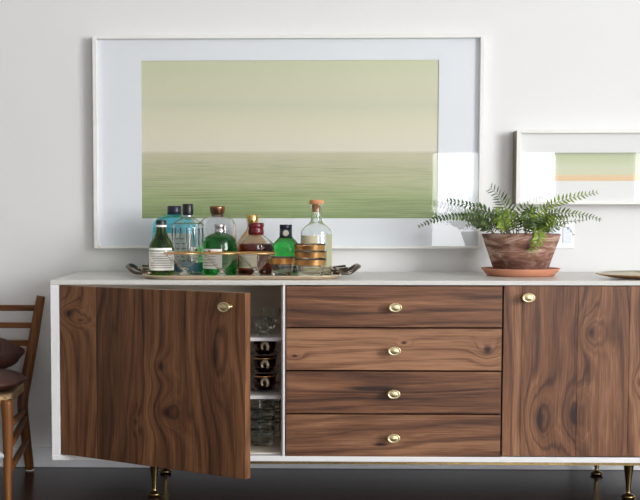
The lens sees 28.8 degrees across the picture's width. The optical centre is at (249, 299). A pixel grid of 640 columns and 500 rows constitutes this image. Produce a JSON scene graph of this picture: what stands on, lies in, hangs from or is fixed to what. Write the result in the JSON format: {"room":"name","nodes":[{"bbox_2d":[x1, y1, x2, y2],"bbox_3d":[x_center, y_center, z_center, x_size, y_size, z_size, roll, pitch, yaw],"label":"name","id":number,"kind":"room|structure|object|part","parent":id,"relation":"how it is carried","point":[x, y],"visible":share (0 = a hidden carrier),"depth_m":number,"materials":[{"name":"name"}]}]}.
{"room":"dining room","nodes":[
{"label":"dining room","id":0,"kind":"room"},
{"bbox_2d":[0,0,639,446],"bbox_3d":[0.384,-0.730,3.448,6.000,2.400,0.100,0,4,1],"label":"wall","id":1,"kind":"structure","parent":0,"point":[550,64],"depth_m":3.42,"materials":[{"name":"paint"}]},
{"bbox_2d":[92,35,484,248],"bbox_3d":[0.103,-0.430,3.409,1.066,0.578,0.031,0,4,1],"label":"framed picture","id":2,"kind":"object","parent":1,"relation":"attached to","point":[355,124],"visible":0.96,"depth_m":3.41,"materials":[{"name":"white wood"}]},
{"bbox_2d":[141,60,438,217],"bbox_3d":[0.108,-0.440,3.413,0.813,0.430,0.002,0,4,1],"label":"print","id":3,"kind":"object","parent":2,"relation":"attached to","point":[263,138],"depth_m":3.41},
{"bbox_2d":[0,447,639,469],"bbox_3d":[0.383,0.443,3.473,5.800,0.056,0.015,0,4,1],"label":"baseboard","id":4,"kind":"structure","parent":1,"relation":"attached to","point":[42,456],"depth_m":3.47,"materials":[{"name":"paint"}]},
{"bbox_2d":[549,221,573,248],"bbox_3d":[0.855,-0.178,3.421,0.072,0.075,0.008,0,4,1],"label":"wall outlet","id":5,"kind":"object","parent":1,"relation":"attached to","point":[566,241],"visible":0.51,"depth_m":3.42,"materials":[{"name":"plastic"}]},
{"bbox_2d":[551,227,559,242],"bbox_3d":[0.839,-0.179,3.418,0.024,0.044,0.002,0,4,1],"label":"socket","id":6,"kind":"object","parent":5,"relation":"attached to","point":[557,231],"depth_m":3.42,"materials":[{"name":"plastic"}]},
{"bbox_2d":[563,227,571,242],"bbox_3d":[0.871,-0.179,3.418,0.024,0.044,0.002,0,4,1],"label":"socket","id":7,"kind":"object","parent":5,"relation":"attached to","point":[567,235],"depth_m":3.42,"materials":[{"name":"plastic"}]},
{"bbox_2d":[512,130,639,204],"bbox_3d":[1.035,-0.360,3.380,0.630,0.199,0.054,0,4,1],"label":"framed picture","id":8,"kind":"object","parent":1,"relation":"attached to","point":[547,164],"visible":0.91,"depth_m":3.37,"materials":[{"name":"white wood"}]},
{"bbox_2d":[554,153,639,180],"bbox_3d":[1.041,-0.361,3.373,0.433,0.076,0.002,0,4,1],"label":"print","id":9,"kind":"object","parent":8,"relation":"attached to","point":[567,166],"depth_m":3.37},
{"bbox_2d":[0,467,639,499],"bbox_3d":[0.305,0.721,0.261,6.000,0.050,6.663,0,4,1],"label":"floor","id":10,"kind":"structure","parent":0,"point":[42,483],"depth_m":3.26,"materials":[{"name":"black"}]},
{"bbox_2d":[0,295,44,499],"bbox_3d":[-0.823,0.243,3.243,0.509,0.487,0.431,0,4,1],"label":"chair","id":11,"kind":"object","parent":10,"relation":"on","point":[21,392],"visible":0.96,"depth_m":3.40,"materials":[{"name":"brown wood"}]},
{"bbox_3d":[-0.597,0.372,3.065,0.032,0.256,0.032,0,4,1],"label":"leg","id":12,"kind":"part","parent":11,"relation":"part of","materials":[{"name":"brown wood"}]},
{"bbox_3d":[-0.824,0.244,3.227,0.469,0.039,0.380,0,4,1],"label":"rush seat","id":13,"kind":"part","parent":11,"relation":"part of","materials":[{"name":"beige wicker"}]},
{"bbox_2d":[0,338,24,368],"bbox_3d":[-0.817,0.143,3.361,0.409,0.109,0.105,0,4,0],"label":"throw pillow","id":14,"kind":"object","parent":11,"relation":"on","point":[10,353],"visible":0.97,"depth_m":3.33,"materials":[{"name":"brown leather"}]},
{"bbox_2d":[0,369,27,390],"bbox_3d":[-0.813,0.207,3.201,0.478,0.056,0.224,0,4,-1],"label":"seat cushion","id":15,"kind":"object","parent":11,"relation":"on","point":[9,379],"visible":1,"depth_m":3.15,"materials":[{"name":"brown leather"}]},
{"bbox_3d":[-0.605,0.229,3.430,0.083,0.485,0.040,-3,5,-33],"label":"post","id":16,"kind":"part","parent":11,"relation":"part of","materials":[{"name":"brown wood"}]},
{"bbox_2d":[50,271,639,498],"bbox_3d":[0.345,0.222,3.085,1.651,0.550,0.747,0,4,1],"label":"sideboard","id":17,"kind":"object","parent":10,"relation":"on","point":[396,368],"visible":1,"depth_m":2.99,"materials":[{"name":"white paint"}]},
{"bbox_3d":[-0.467,0.155,3.245,0.021,0.416,0.457,0,4,1],"label":"panel","id":18,"kind":"part","parent":17,"relation":"part of","materials":[{"name":"white paint"}]},
{"bbox_3d":[-0.241,0.439,3.138,0.035,0.111,0.035,0,4,1],"label":"leg","id":19,"kind":"part","parent":17,"relation":"part of","materials":[{"name":"gold metal"}]},
{"bbox_3d":[-0.229,0.180,2.881,0.536,0.412,0.021,3,5,33],"label":"door","id":20,"kind":"part","parent":17,"relation":"part of","materials":[{"name":"brown wood"}]},
{"bbox_3d":[-0.232,0.420,3.415,0.035,0.111,0.035,0,4,1],"label":"leg","id":21,"kind":"part","parent":17,"relation":"part of","materials":[{"name":"gold metal"}]},
{"bbox_3d":[-0.052,0.015,2.724,0.032,0.022,0.027,3,5,33],"label":"knob","id":22,"kind":"part","parent":17,"relation":"part of","materials":[{"name":"gold metal"}]},
{"bbox_3d":[-0.185,-0.051,3.233,0.534,0.003,0.415,0,4,1],"label":"lining panel","id":23,"kind":"part","parent":17,"relation":"part of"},
{"bbox_2d":[125,263,360,279],"bbox_3d":[-0.018,-0.078,3.210,0.608,0.031,0.396,0,4,1],"label":"serving tray","id":24,"kind":"object","parent":17,"relation":"on","point":[337,271],"visible":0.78,"depth_m":3.03,"materials":[{"name":"silver metal"}]},
{"bbox_3d":[-0.284,-0.082,3.216,0.076,0.025,0.158,0,4,1],"label":"handle","id":25,"kind":"part","parent":24,"relation":"part of","materials":[{"name":"silver metal"}]},
{"bbox_2d":[148,220,173,275],"bbox_3d":[-0.226,-0.133,3.165,0.066,0.140,0.067,0,4,1],"label":"wine bottle","id":26,"kind":"object","parent":24,"relation":"on","point":[159,263],"visible":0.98,"depth_m":3.14,"materials":[{"name":"green glass"}]},
{"bbox_2d":[152,206,182,241],"bbox_3d":[-0.201,-0.161,3.314,0.125,0.180,0.069,0,4,1],"label":"liquor bottle","id":27,"kind":"object","parent":24,"relation":"on","point":[174,213],"visible":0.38,"depth_m":3.29,"materials":[{"name":"teal glass"}]},
{"bbox_3d":[-0.201,-0.151,3.314,0.125,0.161,0.069,0,4,1],"label":"glass","id":28,"kind":"part","parent":27,"relation":"part of","materials":[{"name":"glass"}]},
{"bbox_2d":[164,252,204,275],"bbox_3d":[-0.163,-0.089,3.097,0.102,0.061,0.102,0,4,1],"label":"cocktail glass","id":29,"kind":"object","parent":24,"relation":"on","point":[184,261],"visible":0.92,"depth_m":3.07,"materials":[{"name":"clear glass"}]},
{"bbox_2d":[172,204,203,274],"bbox_3d":[-0.161,-0.157,3.232,0.084,0.185,0.086,0,4,1],"label":"liquor bottle","id":30,"kind":"object","parent":24,"relation":"on","point":[187,232],"visible":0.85,"depth_m":3.20,"materials":[{"name":"blue glass"}]},
{"bbox_2d":[200,206,235,238],"bbox_3d":[-0.086,-0.159,3.286,0.100,0.179,0.100,0,4,1],"label":"liquor bottle","id":31,"kind":"object","parent":24,"relation":"on","point":[217,212],"visible":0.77,"depth_m":3.25,"materials":[{"name":"clear glass"}]},
{"bbox_2d":[203,224,236,275],"bbox_3d":[-0.077,-0.129,3.182,0.087,0.130,0.088,0,4,1],"label":"liquor bottle","id":32,"kind":"object","parent":24,"relation":"on","point":[219,241],"visible":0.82,"depth_m":3.15,"materials":[{"name":"green glass"}]},
{"bbox_2d":[201,252,241,275],"bbox_3d":[-0.070,-0.087,3.075,0.102,0.061,0.102,0,4,1],"label":"cocktail glass","id":33,"kind":"object","parent":24,"relation":"on","point":[221,261],"visible":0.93,"depth_m":3.05,"materials":[{"name":"clear glass"}]},
{"bbox_2d":[237,215,258,271],"bbox_3d":[0.007,-0.152,3.336,0.089,0.153,0.089,0,4,1],"label":"liquor bottle","id":34,"kind":"object","parent":24,"relation":"on","point":[249,218],"visible":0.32,"depth_m":3.32,"materials":[{"name":"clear glass"}]},
{"bbox_3d":[0.007,-0.143,3.337,0.089,0.137,0.089,0,4,1],"label":"glass","id":35,"kind":"part","parent":34,"relation":"part of","materials":[{"name":"clear glass"}]},
{"bbox_2d":[238,223,273,274],"bbox_3d":[0.015,-0.133,3.217,0.095,0.133,0.096,0,4,1],"label":"bottle","id":36,"kind":"object","parent":24,"relation":"on","point":[255,241],"visible":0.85,"depth_m":3.19,"materials":[{"name":"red glass"}]},
{"bbox_2d":[236,252,276,275],"bbox_3d":[0.016,-0.087,3.063,0.101,0.062,0.101,0,4,1],"label":"cocktail glass","id":37,"kind":"object","parent":24,"relation":"on","point":[256,261],"visible":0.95,"depth_m":3.04,"materials":[{"name":"clear glass"}]},
{"bbox_2d":[269,256,294,275],"bbox_3d":[0.080,-0.086,3.142,0.069,0.048,0.069,0,4,1],"label":"glass","id":38,"kind":"object","parent":24,"relation":"on","point":[279,265],"visible":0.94,"depth_m":3.12,"materials":[{"name":"clear glass"}]},
{"bbox_2d":[274,225,296,273],"bbox_3d":[0.094,-0.134,3.273,0.071,0.128,0.072,0,4,1],"label":"liquor bottle","id":39,"kind":"object","parent":24,"relation":"on","point":[284,245],"visible":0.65,"depth_m":3.25,"materials":[{"name":"green glass"}]},
{"bbox_2d":[294,258,325,275],"bbox_3d":[0.150,-0.081,3.090,0.081,0.045,0.081,0,4,1],"label":"glass","id":40,"kind":"object","parent":24,"relation":"on","point":[304,267],"visible":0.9,"depth_m":3.06,"materials":[{"name":"clear glass"}]},
{"bbox_2d":[294,251,325,258],"bbox_3d":[0.149,-0.103,3.089,0.080,0.038,0.080,0,4,1],"label":"glass","id":41,"kind":"object","parent":40,"relation":"on","point":[298,254],"visible":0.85,"depth_m":3.06,"materials":[{"name":"gold glass"}]},
{"bbox_2d":[294,243,325,250],"bbox_3d":[0.148,-0.121,3.087,0.079,0.038,0.079,0,4,1],"label":"glass","id":42,"kind":"object","parent":41,"relation":"on","point":[298,246],"visible":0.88,"depth_m":3.06,"materials":[{"name":"gold glass"}]},
{"bbox_2d":[301,200,331,274],"bbox_3d":[0.171,-0.162,3.214,0.081,0.194,0.082,0,4,1],"label":"liquor bottle","id":43,"kind":"object","parent":24,"relation":"on","point":[316,231],"visible":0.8,"depth_m":3.19,"materials":[{"name":"clear glass"}]},
{"bbox_3d":[0.248,-0.081,3.203,0.076,0.025,0.158,0,4,1],"label":"handle","id":44,"kind":"part","parent":24,"relation":"part of","materials":[{"name":"silver metal"}]},
{"bbox_2d":[250,426,274,445],"bbox_3d":[0.028,0.344,3.158,0.072,0.046,0.072,0,4,1],"label":"tumbler","id":45,"kind":"object","parent":17,"relation":"on","point":[258,437],"visible":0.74,"depth_m":3.13,"materials":[{"name":"clear glass"}]},
{"bbox_2d":[250,416,274,428],"bbox_3d":[0.028,0.318,3.156,0.072,0.046,0.072,0,4,1],"label":"tumbler","id":46,"kind":"object","parent":45,"relation":"on","point":[256,423],"visible":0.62,"depth_m":3.13,"materials":[{"name":"clear glass"}]},
{"bbox_2d":[250,406,274,418],"bbox_3d":[0.028,0.293,3.154,0.072,0.046,0.072,0,4,1],"label":"tumbler","id":47,"kind":"object","parent":46,"relation":"on","point":[257,413],"visible":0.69,"depth_m":3.12,"materials":[{"name":"clear glass"}]},
{"bbox_2d":[250,399,274,408],"bbox_3d":[0.028,0.267,3.153,0.072,0.046,0.072,0,4,1],"label":"tumbler","id":48,"kind":"object","parent":47,"relation":"on","point":[254,403],"visible":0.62,"depth_m":3.12,"materials":[{"name":"clear glass"}]},
{"bbox_2d":[251,316,275,334],"bbox_3d":[0.034,0.065,3.118,0.062,0.046,0.062,0,4,1],"label":"glass bowl","id":49,"kind":"object","parent":17,"relation":"on","point":[263,324],"visible":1,"depth_m":3.10,"materials":[{"name":"clear glass"}]},
{"bbox_2d":[250,374,278,391],"bbox_3d":[0.037,0.209,3.143,0.072,0.041,0.072,2,5,29],"label":"cup","id":50,"kind":"object","parent":17,"relation":"on","point":[262,382],"visible":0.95,"depth_m":3.12,"materials":[{"name":"black ceramic"}]},
{"bbox_2d":[250,356,278,373],"bbox_3d":[0.037,0.164,3.140,0.072,0.041,0.072,2,5,29],"label":"cup","id":51,"kind":"object","parent":50,"relation":"on","point":[262,364],"visible":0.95,"depth_m":3.12,"materials":[{"name":"black ceramic"}]},
{"bbox_2d":[250,341,278,355],"bbox_3d":[0.037,0.118,3.137,0.072,0.041,0.072,2,5,29],"label":"cup","id":52,"kind":"object","parent":51,"relation":"on","point":[261,348],"visible":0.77,"depth_m":3.12,"materials":[{"name":"black ceramic"}]},
{"bbox_3d":[0.037,0.137,3.138,0.072,0.004,0.072,0,4,1],"label":"dish","id":53,"kind":"part","parent":52,"relation":"part of","materials":[{"name":"black ceramic"}]},
{"bbox_3d":[0.037,0.114,3.103,0.025,0.023,0.008,3,5,34],"label":"handle","id":54,"kind":"part","parent":52,"relation":"part of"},
{"bbox_3d":[0.037,0.182,3.141,0.072,0.004,0.072,0,4,1],"label":"dish","id":55,"kind":"part","parent":51,"relation":"part of","materials":[{"name":"black ceramic"}]},
{"bbox_3d":[0.037,0.160,3.107,0.025,0.023,0.008,3,5,34],"label":"handle","id":56,"kind":"part","parent":51,"relation":"part of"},
{"bbox_3d":[0.037,0.227,3.144,0.072,0.004,0.072,0,4,1],"label":"dish","id":57,"kind":"part","parent":50,"relation":"part of","materials":[{"name":"black ceramic"}]},
{"bbox_3d":[0.037,0.205,3.110,0.025,0.023,0.008,3,5,34],"label":"handle","id":58,"kind":"part","parent":50,"relation":"part of","materials":[{"name":"white ceramic"}]},
{"bbox_2d":[250,375,280,398],"bbox_3d":[-0.185,0.226,3.265,0.533,0.009,0.390,0,4,1],"label":"shelf","id":59,"kind":"object","parent":17,"relation":"attached to","point":[253,394],"depth_m":3.10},
{"bbox_2d":[250,324,280,340],"bbox_3d":[-0.185,0.083,3.255,0.533,0.009,0.390,0,4,1],"label":"shelf","id":60,"kind":"object","parent":17,"relation":"attached to","point":[275,335],"depth_m":3.11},
{"bbox_3d":[-0.185,0.361,3.262,0.534,0.002,0.415,0,4,1],"label":"lining panel","id":61,"kind":"part","parent":17,"relation":"part of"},
{"bbox_2d":[261,307,280,330],"bbox_3d":[0.053,0.050,3.227,0.052,0.060,0.052,0,4,1],"label":"wine glass","id":62,"kind":"object","parent":17,"relation":"on","point":[265,311],"visible":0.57,"depth_m":3.21,"materials":[{"name":"clear glass"}]},
{"bbox_2d":[274,418,280,436],"bbox_3d":[0.051,0.335,3.277,0.060,0.046,0.060,0,4,1],"label":"tumbler","id":63,"kind":"object","parent":17,"relation":"on","point":[276,422],"visible":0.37,"depth_m":3.26,"materials":[{"name":"clear glass"}]},
{"bbox_2d":[274,409,280,419],"bbox_3d":[0.051,0.310,3.275,0.060,0.046,0.060,0,4,1],"label":"tumbler","id":64,"kind":"object","parent":63,"relation":"on","point":[276,412],"visible":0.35,"depth_m":3.25,"materials":[{"name":"clear glass"}]},
{"bbox_2d":[274,399,280,409],"bbox_3d":[0.051,0.284,3.273,0.060,0.046,0.060,0,4,1],"label":"tumbler","id":65,"kind":"object","parent":64,"relation":"on","point":[276,403],"visible":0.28,"depth_m":3.25,"materials":[{"name":"clear glass"}]},
{"bbox_3d":[0.083,0.155,3.232,0.003,0.416,0.433,0,4,1],"label":"lining panel","id":66,"kind":"part","parent":17,"relation":"part of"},
{"bbox_3d":[0.353,0.140,3.448,1.608,0.416,0.012,0,4,1],"label":"panel","id":67,"kind":"part","parent":17,"relation":"part of","materials":[{"name":"brown wood"}]},
{"bbox_3d":[0.348,-0.057,3.211,1.651,0.011,0.457,0,4,1],"label":"panel","id":68,"kind":"part","parent":17,"relation":"part of","materials":[{"name":"white paint"}]},
{"bbox_3d":[0.348,0.370,3.241,1.651,0.013,0.457,0,4,1],"label":"panel","id":69,"kind":"part","parent":17,"relation":"part of","materials":[{"name":"white paint"}]},
{"bbox_3d":[0.350,0.316,3.189,0.518,0.103,0.360,0,4,1],"label":"drawer","id":70,"kind":"part","parent":17,"relation":"part of","materials":[{"name":"brown wood"}]},
{"bbox_3d":[0.345,0.332,2.996,0.032,0.022,0.027,0,4,1],"label":"knob","id":71,"kind":"part","parent":17,"relation":"part of","materials":[{"name":"gold metal"}]},
{"bbox_3d":[0.350,0.211,3.182,0.518,0.101,0.360,0,4,1],"label":"drawer","id":72,"kind":"part","parent":17,"relation":"part of","materials":[{"name":"brown wood"}]},
{"bbox_3d":[0.345,0.225,2.989,0.032,0.022,0.027,0,4,1],"label":"knob","id":73,"kind":"part","parent":17,"relation":"part of","materials":[{"name":"gold metal"}]},
{"bbox_3d":[0.350,0.106,3.174,0.518,0.101,0.360,0,4,1],"label":"drawer","id":74,"kind":"part","parent":17,"relation":"part of","materials":[{"name":"brown wood"}]},
{"bbox_3d":[0.350,0.004,3.167,0.518,0.098,0.360,0,4,1],"label":"drawer","id":75,"kind":"part","parent":17,"relation":"part of","materials":[{"name":"brown wood"}]},
{"bbox_3d":[0.345,0.121,2.981,0.032,0.022,0.027,0,4,1],"label":"knob","id":76,"kind":"part","parent":17,"relation":"part of","materials":[{"name":"gold metal"}]},
{"bbox_3d":[0.347,0.018,2.974,0.032,0.022,0.027,0,4,1],"label":"knob","id":77,"kind":"part","parent":17,"relation":"part of","materials":[{"name":"gold metal"}]},
{"bbox_3d":[0.405,0.381,3.221,1.328,0.007,0.412,0,4,1],"label":"rail","id":78,"kind":"part","parent":17,"relation":"part of","materials":[{"name":"gold metal"}]},
{"bbox_2d":[481,267,560,276],"bbox_3d":[0.701,-0.073,3.223,0.202,0.020,0.202,0,4,1],"label":"saucer","id":79,"kind":"object","parent":17,"relation":"on","point":[551,271],"visible":0.9,"depth_m":3.15,"materials":[{"name":"ceramic"}]},
{"bbox_2d":[418,184,600,269],"bbox_3d":[0.660,-0.185,3.208,0.468,0.234,0.215,0,4,1],"label":"potted fern","id":80,"kind":"object","parent":79,"relation":"on","point":[535,250],"visible":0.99,"depth_m":3.16,"materials":[{"name":"green plant"}]},
{"bbox_2d":[482,233,560,269],"bbox_3d":[0.701,-0.120,3.220,0.201,0.102,0.201,0,4,1],"label":"pot","id":81,"kind":"object","parent":80,"relation":"attached to","point":[516,251],"depth_m":3.15,"materials":[{"name":"ceramic"}]},
{"bbox_3d":[0.662,-0.006,2.965,0.032,0.022,0.027,0,4,1],"label":"knob","id":82,"kind":"part","parent":17,"relation":"part of","materials":[{"name":"gold metal"}]},
{"bbox_3d":[0.876,0.172,2.996,0.536,0.412,0.021,0,4,1],"label":"door","id":83,"kind":"part","parent":17,"relation":"part of","materials":[{"name":"brown wood"}]},
{"bbox_3d":[0.944,0.422,3.387,0.035,0.111,0.035,0,4,1],"label":"leg","id":84,"kind":"part","parent":17,"relation":"part of","materials":[{"name":"gold metal"}]},
{"bbox_2d":[596,270,639,278],"bbox_3d":[0.967,-0.061,3.062,0.231,0.016,0.140,0,4,1],"label":"dish","id":85,"kind":"object","parent":17,"relation":"on","point":[628,274],"visible":1,"depth_m":3.10,"materials":[{"name":"gold metal"}]},
{"bbox_3d":[0.946,0.441,3.110,0.035,0.111,0.035,0,4,1],"label":"leg","id":86,"kind":"part","parent":17,"relation":"part of","materials":[{"name":"gold metal"}]}
]}

